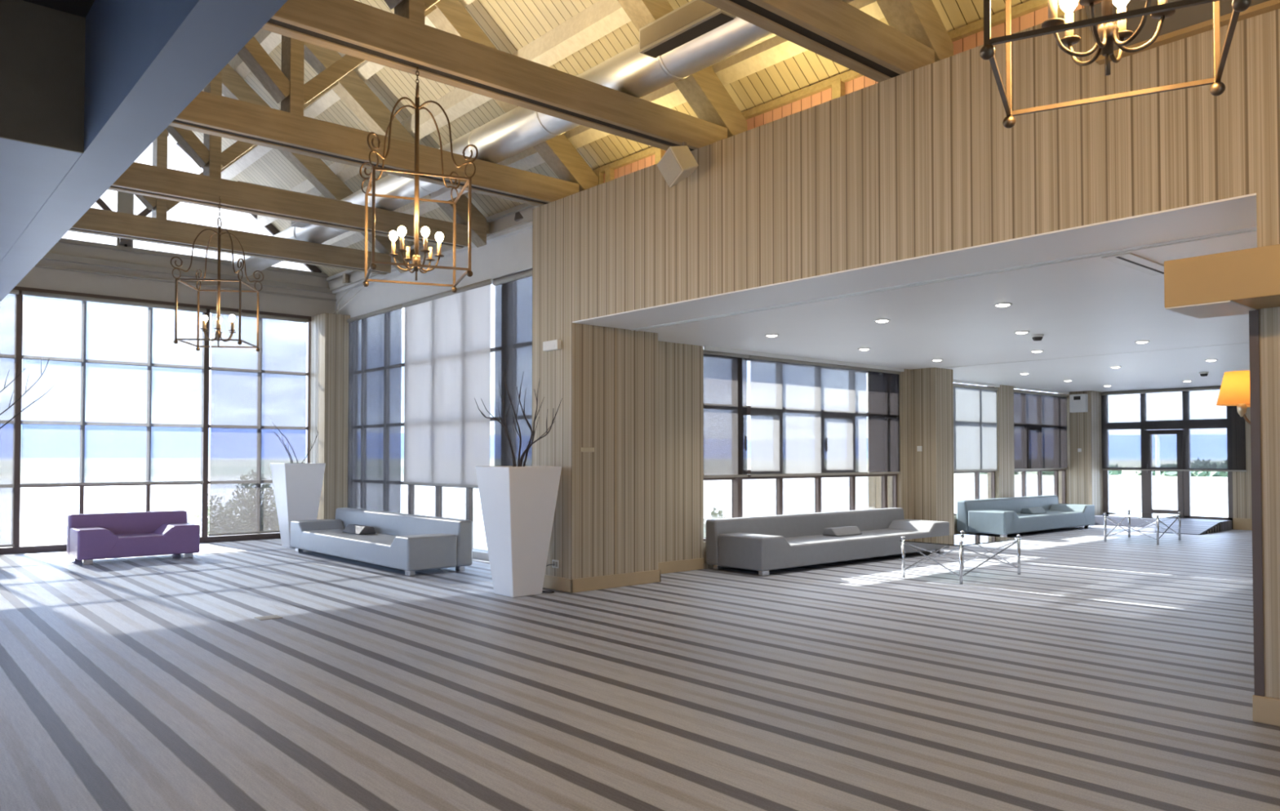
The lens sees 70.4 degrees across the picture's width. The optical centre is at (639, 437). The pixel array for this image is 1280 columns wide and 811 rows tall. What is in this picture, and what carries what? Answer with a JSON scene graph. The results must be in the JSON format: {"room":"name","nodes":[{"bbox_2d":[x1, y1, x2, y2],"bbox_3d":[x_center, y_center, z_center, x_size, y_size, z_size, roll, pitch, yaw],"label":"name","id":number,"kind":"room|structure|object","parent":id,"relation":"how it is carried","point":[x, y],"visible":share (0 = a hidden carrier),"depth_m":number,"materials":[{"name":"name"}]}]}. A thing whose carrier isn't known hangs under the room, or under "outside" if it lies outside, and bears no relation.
{"room":"hotel lobby","nodes":[
{"label":"hotel lobby","id":0,"kind":"room"},
{"bbox_2d":[0,355,55,428],"bbox_3d":[-9.603,0.278,13.153,1.845,3.009,0.727,1,-2,-41],"label":"branches","id":1,"kind":"object","parent":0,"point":[34,401],"visible":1,"depth_m":13.38,"materials":[{"name":"brown plant"}]},
{"bbox_2d":[0,137,82,262],"bbox_3d":[-9.262,-1.407,6.772,6.840,0.096,11.980,1,-2,-41],"label":"ceiling","id":2,"kind":"structure","parent":0,"point":[29,173],"depth_m":4.95,"materials":[{"name":"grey paint"}]},
{"bbox_2d":[22,0,94,17],"bbox_3d":[-1.677,-2.263,-1.956,6.840,0.100,11.170,1,-2,-41],"label":"ceiling","id":3,"kind":"structure","parent":0,"point":[82,8],"depth_m":4.36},
{"bbox_2d":[0,0,288,302],"bbox_3d":[-2.935,-2.116,4.880,0.220,1.440,23.150,1,-2,-41],"label":"ceiling beam","id":4,"kind":"structure","parent":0,"point":[146,61],"depth_m":3.91,"materials":[{"name":"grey paint"}]},
{"bbox_2d":[0,0,85,153],"bbox_3d":[-5.330,-1.787,2.246,6.840,0.670,0.020,1,-2,-41],"label":"panel","id":5,"kind":"object","parent":4,"relation":"attached to","point":[42,48],"depth_m":4.36,"materials":[{"name":"brown fabric"}]},
{"bbox_2d":[68,63,408,275],"bbox_3d":[-6.566,-4.309,12.427,7.240,3.270,0.255,1,-2,-41],"label":"roof truss","id":6,"kind":"object","parent":4,"relation":"on","point":[157,228],"visible":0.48,"depth_m":13.01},
{"bbox_2d":[107,42,486,248],"bbox_3d":[-4.987,-4.348,10.606,7.240,3.270,0.255,1,-2,-41],"label":"roof truss","id":7,"kind":"object","parent":4,"relation":"on","point":[140,179],"visible":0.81,"depth_m":11.16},
{"bbox_2d":[170,195,263,351],"bbox_3d":[-4.866,-1.914,10.491,0.782,1.762,0.782,0,-1,-7],"label":"cage chandelier","id":8,"kind":"object","parent":7,"relation":"hanging from","point":[219,320],"visible":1,"depth_m":10.47,"materials":[{"name":"metal"}]},
{"bbox_2d":[237,180,351,203],"bbox_3d":[-4.252,-3.010,11.226,1.400,0.040,0.070,1,-2,-41],"label":"uplight","id":9,"kind":"object","parent":7,"relation":"on","point":[237,180],"visible":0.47,"depth_m":11.18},
{"bbox_2d":[15,242,335,316],"bbox_3d":[-10.850,-1.261,13.454,13.200,6.300,0.200,1,-2,-41],"label":"wall","id":10,"kind":"structure","parent":0,"point":[37,277],"depth_m":15.64,"materials":[{"name":"beige paint"}]},
{"bbox_2d":[0,286,311,554],"bbox_3d":[-10.835,-0.304,13.340,12.100,4.180,0.160,1,-2,-41],"label":"window","id":11,"kind":"structure","parent":10,"relation":"in","point":[205,367],"depth_m":15.49,"materials":[{"name":"black metal"}]},
{"bbox_2d":[0,288,18,546],"bbox_3d":[-10.448,-0.322,13.551,1.900,4.005,0.068,1,-2,-41],"label":"roller blind","id":12,"kind":"object","parent":11,"relation":"attached to","point":[12,291],"visible":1,"depth_m":14.12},
{"bbox_2d":[19,480,204,485],"bbox_3d":[-8.682,0.755,15.060,2.677,0.035,0.068,1,-2,-41],"label":"roller blind","id":13,"kind":"object","parent":11,"relation":"attached to","point":[166,482],"depth_m":14.98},
{"bbox_2d":[22,290,206,312],"bbox_3d":[-8.679,-2.251,15.127,2.693,0.070,0.068,1,-2,-41],"label":"roller blind","id":14,"kind":"object","parent":11,"relation":"attached to","point":[101,300],"depth_m":15.01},
{"bbox_2d":[208,309,308,536],"bbox_3d":[-6.947,-0.256,16.587,1.730,4.005,0.068,1,-2,-41],"label":"roller blind","id":15,"kind":"object","parent":11,"relation":"attached to","point":[211,311],"visible":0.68,"depth_m":16.52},
{"bbox_2d":[34,237,336,301],"bbox_3d":[-8.168,-2.939,15.671,5.990,0.510,0.120,1,-2,-41],"label":"trim","id":16,"kind":"structure","parent":10,"relation":"attached to","point":[52,256],"depth_m":15.64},
{"bbox_2d":[120,238,132,246],"bbox_3d":[-8.629,-3.295,15.235,0.180,0.183,0.164,1,-1,-31],"label":"floodlight","id":17,"kind":"object","parent":16,"relation":"on","point":[124,242],"visible":0.64,"depth_m":15.19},
{"bbox_2d":[62,132,321,272],"bbox_3d":[-8.350,-4.643,15.643,5.838,3.013,0.080,1,-2,-41],"label":"window","id":18,"kind":"structure","parent":10,"relation":"in","point":[178,158],"depth_m":15.91,"materials":[{"name":"clear glass"}]},
{"bbox_2d":[310,312,351,519],"bbox_3d":[-5.811,-0.215,17.215,0.630,4.170,0.690,1,-2,-41],"label":"wall","id":19,"kind":"structure","parent":0,"point":[331,371],"depth_m":16.93,"materials":[{"name":"wood"}]},
{"bbox_2d":[333,273,372,313],"bbox_3d":[-4.988,-2.592,16.014,0.335,0.554,2.908,1,-1,-34],"label":"loose cable","id":20,"kind":"object","parent":19,"relation":"on","point":[370,275],"visible":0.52,"depth_m":16.65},
{"bbox_2d":[332,221,532,559],"bbox_3d":[-3.237,-0.542,14.582,0.300,4.710,8.450,1,-2,-41],"label":"wall","id":21,"kind":"structure","parent":0,"point":[508,251],"depth_m":14.25,"materials":[{"name":"white paint"}]},
{"bbox_2d":[350,267,532,551],"bbox_3d":[-2.941,-0.284,14.258,0.070,4.115,7.580,1,-2,-41],"label":"window","id":22,"kind":"structure","parent":21,"relation":"in","point":[378,341],"depth_m":15.54,"materials":[{"name":"clear glass"}]},
{"bbox_2d":[346,303,403,322],"bbox_3d":[-4.751,-0.263,16.169,0.078,3.980,2.200,1,-2,-41],"label":"roller blind","id":23,"kind":"object","parent":22,"relation":"attached to","point":[399,306],"visible":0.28,"depth_m":16.09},
{"bbox_2d":[402,278,493,487],"bbox_3d":[-3.073,-0.769,14.246,0.078,3.050,2.760,1,-2,-41],"label":"roller blind","id":24,"kind":"object","parent":22,"relation":"attached to","point":[447,353],"visible":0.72,"depth_m":14.16,"materials":[{"name":"fabric"}]},
{"bbox_2d":[492,270,532,285],"bbox_3d":[-1.337,-0.792,12.244,0.078,3.010,2.360,1,-2,-41],"label":"roller blind","id":25,"kind":"object","parent":22,"relation":"attached to","point":[528,273],"visible":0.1,"depth_m":12.75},
{"bbox_2d":[514,211,523,221],"bbox_3d":[-1.621,-3.033,12.554,0.180,0.183,0.164,-1,-1,34],"label":"floodlight","id":26,"kind":"object","parent":21,"relation":"on","point":[518,216],"visible":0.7,"depth_m":12.51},
{"bbox_2d":[328,203,537,290],"bbox_3d":[-3.361,-3.053,14.542,0.090,0.310,8.430,1,-2,-41],"label":"wall","id":27,"kind":"structure","parent":0,"point":[508,222],"depth_m":13.11,"materials":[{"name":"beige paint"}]},
{"bbox_2d":[326,203,533,284],"bbox_3d":[-3.348,-3.017,14.374,0.070,0.220,8.100,1,-2,-41],"label":"beam","id":28,"kind":"structure","parent":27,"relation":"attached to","point":[344,274],"depth_m":13.01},
{"bbox_2d":[191,0,1030,276],"bbox_3d":[-1.329,-4.819,6.399,8.100,3.390,23.650,1,-2,-41],"label":"ceiling","id":29,"kind":"structure","parent":0,"point":[510,25],"depth_m":10.19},
{"bbox_2d":[168,28,281,143],"bbox_3d":[-0.541,-5.460,7.030,0.120,0.316,23.150,1,-2,-41],"label":"ceiling panel","id":30,"kind":"structure","parent":29,"relation":"attached to","point":[268,41],"depth_m":12.23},
{"bbox_2d":[221,0,475,180],"bbox_3d":[0.026,-4.850,7.508,0.120,0.316,23.150,1,-2,-41],"label":"ceiling panel","id":31,"kind":"structure","parent":29,"relation":"attached to","point":[366,69],"depth_m":12.74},
{"bbox_2d":[257,0,631,226],"bbox_3d":[0.592,-4.239,7.987,0.120,0.316,23.150,1,-2,-41],"label":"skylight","id":32,"kind":"structure","parent":29,"relation":"attached to","point":[603,17],"depth_m":9.85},
{"bbox_2d":[303,0,884,264],"bbox_3d":[1.159,-3.629,8.465,0.120,0.316,23.150,1,-2,-41],"label":"ceiling panel","id":33,"kind":"structure","parent":29,"relation":"attached to","point":[771,51],"depth_m":9.32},
{"bbox_2d":[0,524,1279,810],"bbox_3d":[2.268,1.763,9.444,27.850,0.120,23.350,1,-2,-41],"label":"floor","id":34,"kind":"structure","parent":0,"point":[1116,673],"depth_m":5.94,"materials":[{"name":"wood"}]},
{"bbox_2d":[66,510,199,564],"bbox_3d":[-7.467,1.453,13.403,1.580,0.670,0.882,1,-2,-41],"label":"sofa","id":35,"kind":"object","parent":34,"relation":"on","point":[98,535],"visible":1,"depth_m":13.26,"materials":[{"name":"purple fabric"}]},
{"bbox_2d":[254,614,282,619],"bbox_3d":[-3.471,1.680,8.485,0.200,0.006,0.180,1,-2,-41],"label":"box","id":36,"kind":"object","parent":34,"relation":"on","point":[271,616],"visible":1,"depth_m":8.47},
{"bbox_2d":[270,420,325,547],"bbox_3d":[-5.850,0.771,15.352,0.749,2.118,0.847,1,-2,-41],"label":"planter","id":37,"kind":"object","parent":34,"relation":"on","point":[297,486],"visible":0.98,"depth_m":15.10,"materials":[{"name":"ceramic"}]},
{"bbox_2d":[290,506,472,575],"bbox_3d":[-3.882,1.449,13.205,0.942,0.670,4.060,1,-2,-41],"label":"sofa","id":38,"kind":"object","parent":34,"relation":"on","point":[410,543],"visible":1,"depth_m":12.45,"materials":[{"name":"grey fabric"}]},
{"bbox_2d":[342,524,375,533],"bbox_3d":[-4.219,1.371,13.629,0.267,0.114,0.620,1,-2,-41],"label":"bolster cushion","id":39,"kind":"object","parent":38,"relation":"on","point":[350,528],"visible":1,"depth_m":13.46,"materials":[{"name":"grey fabric"}]},
{"bbox_2d":[474,362,562,597],"bbox_3d":[-1.328,0.439,9.847,0.860,2.546,0.919,1,-2,-41],"label":"planter","id":40,"kind":"object","parent":34,"relation":"on","point":[518,503],"visible":1,"depth_m":9.79,"materials":[{"name":"ceramic"}]},
{"bbox_2d":[542,564,555,592],"bbox_3d":[-1.109,1.572,10.146,0.324,0.287,0.302,0,-1,1],"label":"power cord","id":41,"kind":"object","parent":34,"relation":"on","point":[544,591],"visible":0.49,"depth_m":10.10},
{"bbox_2d":[706,506,949,575],"bbox_3d":[2.868,1.449,13.194,4.420,0.670,1.022,1,-2,-41],"label":"sofa","id":42,"kind":"object","parent":34,"relation":"on","point":[762,544],"visible":0.98,"depth_m":12.59,"materials":[{"name":"grey fabric"}]},
{"bbox_2d":[822,525,862,536],"bbox_3d":[2.975,1.365,13.331,0.620,0.114,0.267,1,-2,-41],"label":"bolster cushion","id":43,"kind":"object","parent":42,"relation":"on","point":[847,530],"visible":1,"depth_m":13.20,"materials":[{"name":"grey fabric"}]},
{"bbox_2d":[899,529,1020,583],"bbox_3d":[4.071,1.489,11.485,1.430,0.516,0.850,1,-2,-40],"label":"coffee table","id":44,"kind":"object","parent":34,"relation":"on","point":[961,540],"visible":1,"depth_m":11.35,"materials":[{"name":"metal"}]},
{"bbox_2d":[956,494,1094,537],"bbox_3d":[7.871,1.560,18.367,3.900,0.670,0.982,1,-2,-41],"label":"sofa","id":45,"kind":"object","parent":34,"relation":"on","point":[1002,516],"visible":0.88,"depth_m":17.75,"materials":[{"name":"blue fabric"}]},
{"bbox_2d":[1020,506,1046,513],"bbox_3d":[8.021,1.476,18.501,0.620,0.114,0.267,1,-2,-41],"label":"bolster cushion","id":46,"kind":"object","parent":45,"relation":"on","point":[1031,509],"visible":1,"depth_m":18.35,"materials":[{"name":"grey fabric"}]},
{"bbox_2d":[1102,509,1181,544],"bbox_3d":[9.028,1.592,16.299,1.360,0.516,0.900,1,-2,-45],"label":"coffee table","id":47,"kind":"object","parent":34,"relation":"on","point":[1148,515],"visible":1,"depth_m":16.13,"materials":[{"name":"metal"}]},
{"bbox_2d":[1094,514,1231,530],"bbox_3d":[11.187,1.826,19.591,0.720,0.190,2.570,1,-2,-41],"label":"step","id":48,"kind":"structure","parent":34,"relation":"on","point":[1099,519],"depth_m":19.59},
{"bbox_2d":[1137,518,1222,534],"bbox_3d":[10.920,1.796,18.376,1.265,0.198,1.155,1,-2,-41],"label":"ramp","id":49,"kind":"object","parent":34,"relation":"on","point":[1187,526],"visible":0.98,"depth_m":18.27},
{"bbox_2d":[657,341,1103,568],"bbox_3d":[5.225,0.350,16.284,14.560,3.000,1.340,1,-2,-41],"label":"wall","id":50,"kind":"structure","parent":0,"point":[925,481],"depth_m":15.26,"materials":[{"name":"wood"}]},
{"bbox_2d":[542,557,704,592],"bbox_3d":[-0.031,1.666,11.208,2.635,0.150,0.815,1,-2,-41],"label":"baseboard","id":51,"kind":"structure","parent":50,"relation":"attached to","point":[592,583],"depth_m":10.50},
{"bbox_2d":[702,353,897,541],"bbox_3d":[2.571,0.157,13.839,4.775,2.630,0.120,1,-2,-41],"label":"window","id":52,"kind":"structure","parent":50,"relation":"in","point":[726,379],"depth_m":12.94,"materials":[{"name":"clear glass"}]},
{"bbox_2d":[702,349,749,477],"bbox_3d":[1.182,-0.320,12.565,0.920,1.740,0.058,1,-2,-41],"label":"roller blind","id":53,"kind":"object","parent":52,"relation":"attached to","point":[706,352],"visible":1,"depth_m":12.55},
{"bbox_2d":[748,355,868,476],"bbox_3d":[2.625,-0.293,13.816,2.820,1.740,0.058,1,-2,-41],"label":"roller blind","id":54,"kind":"object","parent":52,"relation":"attached to","point":[808,418],"visible":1,"depth_m":13.72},
{"bbox_2d":[867,368,900,474],"bbox_3d":[4.053,-0.267,15.055,0.920,1.740,0.058,1,-2,-41],"label":"roller blind","id":55,"kind":"object","parent":52,"relation":"attached to","point":[883,384],"visible":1,"depth_m":15.05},
{"bbox_2d":[953,382,995,515],"bbox_3d":[5.951,0.239,17.625,3.725,2.630,0.070,1,-2,-41],"label":"window","id":56,"kind":"structure","parent":50,"relation":"in","point":[968,485],"depth_m":18.27,"materials":[{"name":"clear glass"}]},
{"bbox_2d":[953,383,998,471],"bbox_3d":[6.014,-0.198,17.576,3.650,1.710,0.058,1,-2,-41],"label":"roller blind","id":57,"kind":"object","parent":56,"relation":"attached to","point":[975,407],"visible":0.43,"depth_m":18.17,"materials":[{"name":"white fabric"}]},
{"bbox_2d":[1013,388,1066,503],"bbox_3d":[8.806,0.292,20.094,2.675,2.630,0.080,1,-2,-41],"label":"window","id":58,"kind":"structure","parent":50,"relation":"in","point":[1038,482],"depth_m":20.12,"materials":[{"name":"clear glass"}]},
{"bbox_2d":[1013,389,1068,470],"bbox_3d":[8.859,-0.145,20.043,2.600,1.710,0.058,1,-2,-41],"label":"roller blind","id":59,"kind":"object","parent":58,"relation":"attached to","point":[1040,419],"visible":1,"depth_m":19.99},
{"bbox_2d":[1069,393,1088,412],"bbox_3d":[9.976,-0.782,20.642,0.146,0.410,0.360,1,-2,-41],"label":"loudspeaker","id":60,"kind":"object","parent":50,"relation":"attached to","point":[1077,402],"visible":1,"depth_m":20.57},
{"bbox_2d":[940,342,1244,368],"bbox_3d":[6.861,-1.220,13.195,0.020,0.014,7.700,1,-2,-41],"label":"trim","id":61,"kind":"structure","parent":50,"relation":"attached to","point":[1239,343],"depth_m":13.28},
{"bbox_2d":[532,8,1279,698],"bbox_3d":[4.101,-0.602,5.504,1.290,4.440,14.920,1,-2,-41],"label":"wall","id":62,"kind":"structure","parent":0,"point":[922,161],"depth_m":7.17,"materials":[{"name":"wood"}]},
{"bbox_2d":[168,0,598,206],"bbox_3d":[-3.316,-4.389,8.681,7.240,3.270,0.255,1,-2,-41],"label":"roof truss","id":63,"kind":"object","parent":62,"relation":"on","point":[287,129],"visible":0.5,"depth_m":8.89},
{"bbox_2d":[231,0,853,276],"bbox_3d":[0.369,-3.279,7.673,0.730,0.436,22.800,1,-2,-41],"label":"ventilation duct","id":64,"kind":"object","parent":63,"relation":"on","point":[697,35],"visible":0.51,"depth_m":8.06,"materials":[{"name":"metal"}]},
{"bbox_2d":[291,221,308,227],"bbox_3d":[-4.905,-3.259,13.358,0.200,0.200,0.700,1,-2,-41],"label":"air vent","id":65,"kind":"object","parent":64,"relation":"attached to","point":[295,224],"depth_m":13.48,"materials":[{"name":"metal"}]},
{"bbox_2d":[431,186,468,200],"bbox_3d":[-2.252,-3.088,11.089,0.200,0.200,0.900,1,-2,-41],"label":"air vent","id":66,"kind":"object","parent":64,"relation":"attached to","point":[444,193],"depth_m":11.20,"materials":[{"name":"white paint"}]},
{"bbox_2d":[640,0,718,48],"bbox_3d":[0.300,-3.311,7.203,0.010,0.150,0.900,1,-2,-41],"label":"vent grille","id":67,"kind":"object","parent":64,"relation":"attached to","point":[694,13],"depth_m":7.22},
{"bbox_2d":[639,0,735,57],"bbox_3d":[0.376,-3.310,7.270,0.200,0.200,0.940,1,-2,-41],"label":"air vent","id":68,"kind":"object","parent":64,"relation":"attached to","point":[695,20],"depth_m":7.23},
{"bbox_2d":[261,0,746,151],"bbox_3d":[-1.737,-4.428,6.861,7.240,3.270,0.255,1,-2,-41],"label":"roof truss","id":69,"kind":"object","parent":62,"relation":"on","point":[402,41],"visible":0.68,"depth_m":7.30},
{"bbox_2d":[359,66,478,292],"bbox_3d":[-1.686,-2.053,6.857,0.782,1.762,0.782,0,-1,-21],"label":"cage chandelier","id":70,"kind":"object","parent":69,"relation":"hanging from","point":[415,264],"visible":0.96,"depth_m":6.83,"materials":[{"name":"metal"}]},
{"bbox_2d":[542,339,561,351],"bbox_3d":[-1.007,-1.052,10.371,0.063,0.110,0.290,1,-2,-41],"label":"alarm box","id":71,"kind":"object","parent":62,"relation":"attached to","point":[554,344],"visible":1,"depth_m":10.32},
{"bbox_2d":[551,559,559,568],"bbox_3d":[-0.959,1.431,10.299,0.015,0.090,0.120,1,-2,-41],"label":"wall socket","id":72,"kind":"object","parent":62,"relation":"attached to","point":[556,562],"visible":1,"depth_m":10.29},
{"bbox_2d":[580,447,594,451],"bbox_3d":[-0.591,0.135,10.242,0.190,0.050,0.012,1,-2,-41],"label":"plaque","id":73,"kind":"object","parent":62,"relation":"attached to","point":[582,449],"visible":1,"depth_m":10.23,"materials":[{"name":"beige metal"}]},
{"bbox_2d":[614,327,616,573],"bbox_3d":[-0.284,0.151,10.514,0.020,2.850,0.006,1,-2,-41],"label":"trim","id":74,"kind":"structure","parent":62,"relation":"attached to","point":[615,327],"depth_m":10.51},
{"bbox_2d":[657,142,697,187],"bbox_3d":[0.368,-2.555,8.435,0.316,0.403,0.370,0,-1,-21],"label":"wall speaker","id":75,"kind":"object","parent":62,"relation":"attached to","point":[677,163],"visible":1,"depth_m":8.36},
{"bbox_2d":[657,147,681,186],"bbox_3d":[0.272,-2.495,8.396,0.110,0.272,0.348,0,-1,-21],"label":"grille","id":76,"kind":"object","parent":75,"relation":"attached to","point":[669,166],"depth_m":8.36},
{"bbox_2d":[701,0,953,82],"bbox_3d":[-0.256,-4.465,5.154,7.240,3.270,0.255,1,-2,-41],"label":"roof truss","id":77,"kind":"object","parent":62,"relation":"on","point":[915,37],"visible":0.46,"depth_m":6.63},
{"bbox_2d":[631,226,1257,330],"bbox_3d":[2.054,-1.322,8.246,0.098,0.022,6.480,1,-2,-41],"label":"trim","id":78,"kind":"structure","parent":62,"relation":"attached to","point":[1252,229],"depth_m":7.35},
{"bbox_2d":[1084,0,1279,64],"bbox_3d":[4.218,-2.760,4.010,0.548,0.630,4.440,1,-2,-41],"label":"beam","id":79,"kind":"structure","parent":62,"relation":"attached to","point":[1186,22],"depth_m":5.44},
{"bbox_2d":[1164,244,1279,318],"bbox_3d":[4.204,-0.885,4.147,0.560,0.272,3.125,1,-2,-41],"label":"beam","id":80,"kind":"structure","parent":62,"relation":"attached to","point":[1239,282],"depth_m":4.95,"materials":[{"name":"beige paint"}]},
{"bbox_2d":[1248,309,1264,696],"bbox_3d":[3.519,0.366,5.175,0.032,2.190,0.047,1,-2,-41],"label":"trim","id":81,"kind":"structure","parent":62,"relation":"attached to","point":[1254,320],"depth_m":5.16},
{"bbox_2d":[1252,693,1279,726],"bbox_3d":[6.084,1.476,2.360,0.275,0.150,7.640,1,-2,-41],"label":"baseboard","id":82,"kind":"object","parent":62,"relation":"attached to","point":[1265,709],"visible":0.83,"depth_m":5.10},
{"bbox_3d":[1.553,-4.510,3.069,7.240,3.270,0.255,1,-2,-41],"label":"roof truss","id":83,"kind":"object","parent":62,"relation":"on","visible":0},
{"bbox_2d":[979,0,1251,128],"bbox_3d":[1.568,-2.084,3.060,0.782,1.762,0.782,-1,-1,28],"label":"cage chandelier","id":84,"kind":"object","parent":83,"relation":"hanging from","point":[1112,28],"visible":1,"depth_m":3.06,"materials":[{"name":"metal"}]},
{"bbox_2d":[572,192,1257,391],"bbox_3d":[6.954,-1.264,13.343,15.848,0.100,8.200,1,-2,-41],"label":"ceiling","id":85,"kind":"structure","parent":0,"point":[1095,306],"depth_m":9.63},
{"bbox_2d":[764,333,778,337],"bbox_3d":[1.618,-1.248,11.136,0.176,0.025,0.176,1,-2,-41],"label":"recessed light","id":86,"kind":"object","parent":85,"relation":"in","point":[766,335],"visible":1,"depth_m":11.09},
{"bbox_2d":[703,346,903,371],"bbox_3d":[2.660,-1.176,13.795,4.740,0.054,0.032,1,-2,-41],"label":"pelmet","id":87,"kind":"object","parent":85,"relation":"attached to","point":[705,348],"visible":1,"depth_m":13.50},
{"bbox_2d":[874,319,890,322],"bbox_3d":[2.653,-1.273,9.943,0.176,0.025,0.176,1,-2,-41],"label":"recessed light","id":88,"kind":"object","parent":85,"relation":"in","point":[877,320],"visible":1,"depth_m":9.90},
{"bbox_2d":[953,379,999,386],"bbox_3d":[6.050,-1.095,17.555,3.610,0.054,0.032,1,-2,-41],"label":"pelmet","id":89,"kind":"object","parent":85,"relation":"attached to","point":[954,380],"visible":0.43,"depth_m":18.11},
{"bbox_2d":[993,302,1012,306],"bbox_3d":[3.558,-1.296,8.901,0.176,0.025,0.176,1,-2,-41],"label":"recessed light","id":90,"kind":"object","parent":85,"relation":"in","point":[998,304],"visible":1,"depth_m":8.86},
{"bbox_2d":[1013,330,1029,333],"bbox_3d":[4.569,-1.254,10.863,0.176,0.025,0.176,1,-2,-41],"label":"recessed light","id":91,"kind":"object","parent":85,"relation":"in","point":[1020,331],"visible":1,"depth_m":10.82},
{"bbox_2d":[1031,333,1044,340],"bbox_3d":[4.871,-1.224,11.124,0.144,0.075,0.144,1,-2,-41],"label":"smoke detector","id":92,"kind":"object","parent":85,"relation":"attached to","point":[1035,336],"visible":1,"depth_m":11.08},
{"bbox_2d":[1013,386,1070,394],"bbox_3d":[8.879,-1.042,20.008,2.600,0.054,0.032,1,-2,-41],"label":"pelmet","id":93,"kind":"object","parent":85,"relation":"attached to","point":[1014,387],"visible":1,"depth_m":19.92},
{"bbox_2d":[1101,252,1164,275],"bbox_3d":[3.901,-1.342,7.055,1.000,0.014,0.200,1,-2,-41],"label":"ceiling vent","id":94,"kind":"object","parent":85,"relation":"in","point":[1129,260],"visible":0.76,"depth_m":6.97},
{"bbox_2d":[1134,340,1149,343],"bbox_3d":[6.504,-1.234,11.760,0.176,0.025,0.176,1,-2,-41],"label":"recessed light","id":95,"kind":"object","parent":85,"relation":"in","point":[1139,341],"visible":1,"depth_m":11.72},
{"bbox_2d":[1199,371,1208,376],"bbox_3d":[9.954,-1.119,16.022,0.144,0.075,0.144,1,-2,-41],"label":"smoke detector","id":96,"kind":"object","parent":85,"relation":"attached to","point":[1202,373],"visible":1,"depth_m":15.98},
{"bbox_2d":[1231,405,1251,518],"bbox_3d":[14.043,0.367,17.076,0.200,3.000,5.000,1,-2,-41],"label":"wall","id":97,"kind":"structure","parent":0,"point":[1241,428],"depth_m":18.77,"materials":[{"name":"wood"}]},
{"bbox_2d":[1102,385,1233,528],"bbox_3d":[11.531,0.428,19.926,0.080,3.000,2.600,1,-2,-41],"label":"window","id":98,"kind":"structure","parent":97,"relation":"in","point":[1186,424],"depth_m":19.62,"materials":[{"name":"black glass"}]},
{"bbox_2d":[1100,386,1221,395],"bbox_3d":[11.400,-1.020,19.955,0.059,0.060,2.422,1,-2,-41],"label":"roller blind","id":99,"kind":"object","parent":98,"relation":"attached to","point":[1165,390],"depth_m":19.89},
{"bbox_2d":[1145,429,1183,515],"bbox_3d":[11.494,0.757,19.900,0.120,1.860,0.740,1,-2,-41],"label":"door","id":100,"kind":"structure","parent":98,"relation":"attached to","point":[1148,456],"depth_m":19.89,"materials":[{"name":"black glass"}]},
{"bbox_2d":[1102,468,1246,471],"bbox_3d":[11.549,0.706,19.746,0.059,0.035,2.839,1,-2,-41],"label":"roller blind","id":101,"kind":"object","parent":98,"relation":"attached to","point":[1233,470],"depth_m":19.65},
{"bbox_2d":[1232,517,1252,529],"bbox_3d":[9.671,1.715,15.570,8.340,0.240,7.700,1,-2,-41],"label":"baseboard","id":102,"kind":"structure","parent":97,"relation":"attached to","point":[1238,523],"depth_m":18.73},
{"bbox_3d":[9.672,0.223,10.366,15.600,3.000,0.190,1,-2,-41],"label":"wall","id":103,"kind":"structure","parent":0,"visible":0},
{"bbox_2d":[1216,370,1250,425],"bbox_3d":[4.197,-0.225,6.079,0.590,0.429,0.495,1,-2,-41],"label":"wall lamp","id":104,"kind":"object","parent":103,"relation":"attached to","point":[1234,390],"visible":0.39,"depth_m":6.00,"materials":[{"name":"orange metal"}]},
{"label":"outside","id":105,"kind":"structure","parent":0,"visible":0},
{"bbox_2d":[0,457,1227,546],"bbox_3d":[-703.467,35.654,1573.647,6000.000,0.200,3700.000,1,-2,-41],"label":"ground","id":106,"kind":"structure","parent":105,"point":[44,510],"depth_m":47.83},
{"bbox_2d":[187,469,279,535],"bbox_3d":[-8.016,1.431,18.982,2.727,1.567,2.726,1,-2,-41],"label":"bush","id":107,"kind":"object","parent":106,"relation":"on","point":[229,522],"visible":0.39,"depth_m":18.49,"materials":[{"name":"grey plant"}]},
{"bbox_2d":[0,419,1226,457],"bbox_3d":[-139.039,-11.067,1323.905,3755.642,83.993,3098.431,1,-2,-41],"label":"sea","id":108,"kind":"structure","parent":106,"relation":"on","point":[37,441],"depth_m":1980.82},
{"bbox_2d":[1108,462,1121,474],"bbox_3d":[42.857,3.135,95.441,14.567,2.532,14.336,1,-2,-41],"label":"tree","id":109,"kind":"object","parent":106,"relation":"on","point":[1111,472],"visible":0.02,"depth_m":91.17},
{"bbox_2d":[1155,434,1159,485],"bbox_3d":[31.499,1.062,55.244,0.285,3.750,0.300,1,-2,-41],"label":"pole","id":110,"kind":"object","parent":106,"relation":"on","point":[1157,436],"visible":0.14,"depth_m":55.15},
{"bbox_2d":[1134,457,1227,476],"bbox_3d":[55.030,3.031,86.248,14.345,2.484,14.133,1,-2,-41],"label":"tree","id":111,"kind":"object","parent":106,"relation":"on","point":[1197,464],"visible":0.32,"depth_m":84.44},
{"bbox_3d":[4.319,-2.429,5.666,0.120,1.900,15.020,1,-2,-41],"label":"wall","id":112,"kind":"structure","parent":0,"visible":0},
{"bbox_2d":[592,0,1084,184],"bbox_3d":[4.202,-3.110,5.632,0.100,0.580,14.900,1,-2,-41],"label":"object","id":113,"kind":"structure","parent":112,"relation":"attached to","point":[1031,13],"depth_m":8.40,"materials":[{"name":"brown wood"}]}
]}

